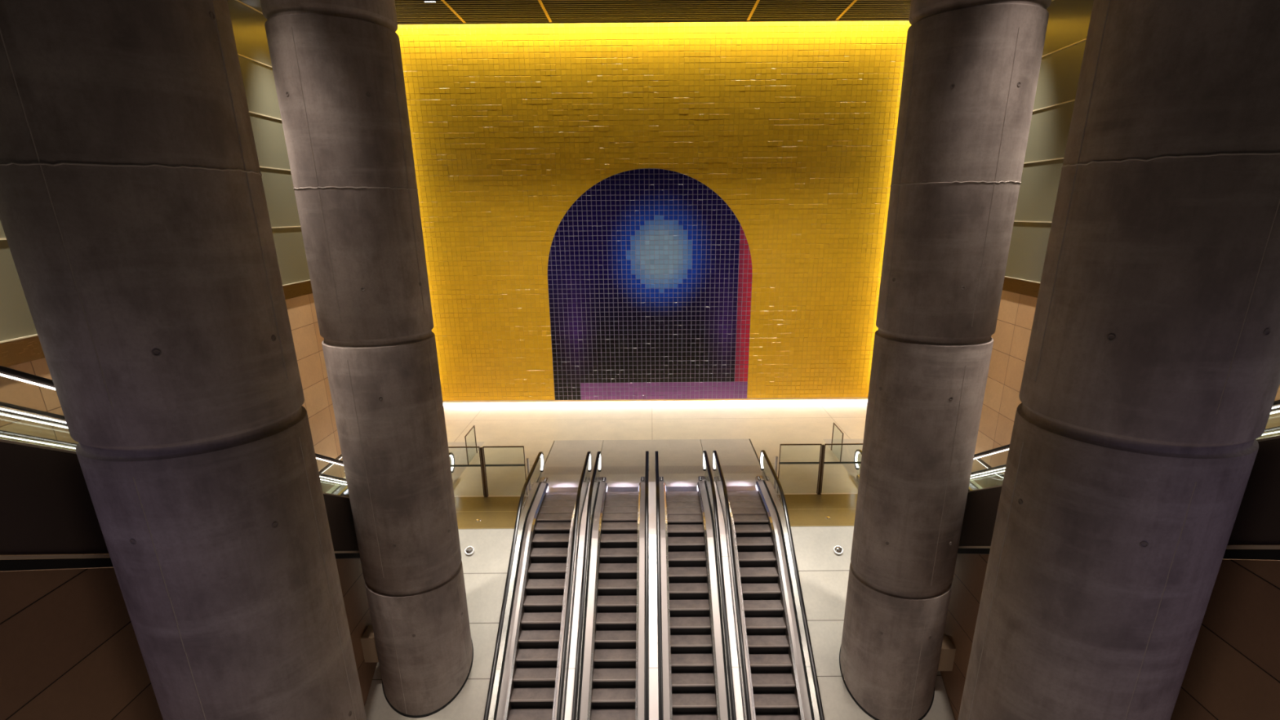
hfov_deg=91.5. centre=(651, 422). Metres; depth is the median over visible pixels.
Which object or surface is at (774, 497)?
deck cover
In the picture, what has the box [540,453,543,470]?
light
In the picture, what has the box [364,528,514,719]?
floor
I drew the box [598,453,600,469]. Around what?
light
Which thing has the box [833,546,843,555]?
light
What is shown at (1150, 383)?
concrete column
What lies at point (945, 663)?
stone block
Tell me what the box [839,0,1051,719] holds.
concrete column
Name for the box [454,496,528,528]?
trim
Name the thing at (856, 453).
light
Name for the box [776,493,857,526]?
trim
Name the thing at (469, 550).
light
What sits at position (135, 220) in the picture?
concrete column
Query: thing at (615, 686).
escalator
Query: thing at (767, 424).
wall
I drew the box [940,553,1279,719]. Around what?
wall
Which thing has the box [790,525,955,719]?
floor
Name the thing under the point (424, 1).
recessed light
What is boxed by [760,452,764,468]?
light
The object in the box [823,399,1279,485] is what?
escalator
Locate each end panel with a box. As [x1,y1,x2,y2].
[464,425,477,464]
[831,422,843,462]
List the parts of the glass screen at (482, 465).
rail, edge frame, post, rail, edge frame, clamp rail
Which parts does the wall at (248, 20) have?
panel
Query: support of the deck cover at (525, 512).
attached to the escalator at (532, 686)
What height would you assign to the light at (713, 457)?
0.545 m
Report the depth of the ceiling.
21.80 m
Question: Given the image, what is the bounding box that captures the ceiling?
[395,0,911,24]
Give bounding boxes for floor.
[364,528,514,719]
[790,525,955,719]
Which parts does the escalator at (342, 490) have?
handrail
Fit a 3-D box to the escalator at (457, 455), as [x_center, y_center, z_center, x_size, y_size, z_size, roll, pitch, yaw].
[-7.186,-0.097,13.180,1.712,8.838,19.134,0,19,0]
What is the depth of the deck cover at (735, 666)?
15.45 m
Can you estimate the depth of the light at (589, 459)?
20.01 m
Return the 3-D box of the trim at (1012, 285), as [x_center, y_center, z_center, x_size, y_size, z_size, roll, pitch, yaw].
[10.306,-2.432,13.325,0.250,0.370,26.750,0,19,0]
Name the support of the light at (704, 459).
attached to the escalator at (692, 682)
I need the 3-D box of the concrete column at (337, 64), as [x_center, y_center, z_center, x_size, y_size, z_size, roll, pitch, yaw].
[-5.322,-2.114,12.031,2.084,18.091,2.084,0,19,0]
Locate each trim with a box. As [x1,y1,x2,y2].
[0,280,312,367]
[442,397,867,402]
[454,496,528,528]
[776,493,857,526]
[1002,276,1039,297]
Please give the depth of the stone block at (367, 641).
13.96 m
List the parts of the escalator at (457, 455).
handrail, floor plate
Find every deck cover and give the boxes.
[488,482,539,719]
[564,482,598,719]
[648,481,658,719]
[706,481,743,719]
[764,480,819,719]
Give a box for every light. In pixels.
[422,0,436,2]
[449,454,453,471]
[464,546,474,555]
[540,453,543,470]
[588,454,591,469]
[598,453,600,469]
[702,454,706,468]
[712,453,715,468]
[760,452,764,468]
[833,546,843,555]
[854,451,859,467]
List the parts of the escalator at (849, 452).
floor plate, handrail, handrail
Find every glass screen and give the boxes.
[448,445,531,497]
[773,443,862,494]
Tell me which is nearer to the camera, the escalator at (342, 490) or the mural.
the escalator at (342, 490)
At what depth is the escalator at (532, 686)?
15.80 m
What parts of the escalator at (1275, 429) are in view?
handrail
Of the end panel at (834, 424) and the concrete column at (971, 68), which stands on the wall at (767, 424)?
the end panel at (834, 424)
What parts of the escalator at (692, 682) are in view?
handrail, floor plate, comb plate, skirt panel, rail, handrail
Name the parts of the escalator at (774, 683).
rail, handrail, floor plate, comb plate, skirt panel, rail, handrail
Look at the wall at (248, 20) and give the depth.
16.54 m
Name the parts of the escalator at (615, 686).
handrail, rail, skirt panel, comb plate, floor plate, handrail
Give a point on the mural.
(650, 272)
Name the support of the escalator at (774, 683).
on the wall at (767, 424)
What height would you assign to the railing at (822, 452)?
1.632 m
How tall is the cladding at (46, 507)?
7.714 m
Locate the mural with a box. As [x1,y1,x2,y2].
[547,168,752,399]
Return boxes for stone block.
[360,625,378,662]
[937,635,955,671]
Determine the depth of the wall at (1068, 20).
16.67 m
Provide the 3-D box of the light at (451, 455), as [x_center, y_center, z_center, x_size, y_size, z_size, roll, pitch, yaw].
[-6.410,1.251,19.907,0.074,0.546,0.303,0,19,0]
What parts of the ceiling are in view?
carrier rail, carrier rail, carrier rail, carrier rail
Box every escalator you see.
[0,365,484,485]
[0,409,349,497]
[483,440,603,719]
[571,440,652,719]
[652,439,736,719]
[700,439,824,719]
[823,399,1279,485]
[968,407,1279,490]
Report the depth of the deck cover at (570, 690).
15.46 m
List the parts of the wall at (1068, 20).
panel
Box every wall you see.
[0,0,345,571]
[0,558,377,719]
[325,398,982,497]
[395,20,911,400]
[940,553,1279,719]
[971,0,1279,559]
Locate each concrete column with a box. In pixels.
[0,0,366,719]
[260,0,473,718]
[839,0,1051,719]
[957,0,1279,719]
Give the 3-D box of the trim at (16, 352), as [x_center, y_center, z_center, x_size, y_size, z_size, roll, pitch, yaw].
[-10.243,-2.271,13.325,0.250,0.370,26.750,0,19,0]
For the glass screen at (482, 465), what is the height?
1.632 m
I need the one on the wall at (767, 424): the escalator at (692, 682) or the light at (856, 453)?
the escalator at (692, 682)
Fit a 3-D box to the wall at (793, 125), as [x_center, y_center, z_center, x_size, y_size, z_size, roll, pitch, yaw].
[-0.016,-8.443,26.021,21.600,15.450,0.412,0,19,0]
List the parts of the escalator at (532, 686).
handrail, rail, skirt panel, comb plate, floor plate, handrail, rail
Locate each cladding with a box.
[0,439,359,571]
[957,435,1279,559]
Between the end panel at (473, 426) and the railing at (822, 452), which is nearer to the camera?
the railing at (822, 452)
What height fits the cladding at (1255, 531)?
7.714 m
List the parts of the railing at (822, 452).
clamp rail, edge frame, rail, post, edge frame, rail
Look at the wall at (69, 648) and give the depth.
7.06 m
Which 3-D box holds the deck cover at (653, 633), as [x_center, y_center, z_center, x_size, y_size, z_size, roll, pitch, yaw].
[0.034,5.538,15.578,0.265,4.401,9.960,0,19,0]

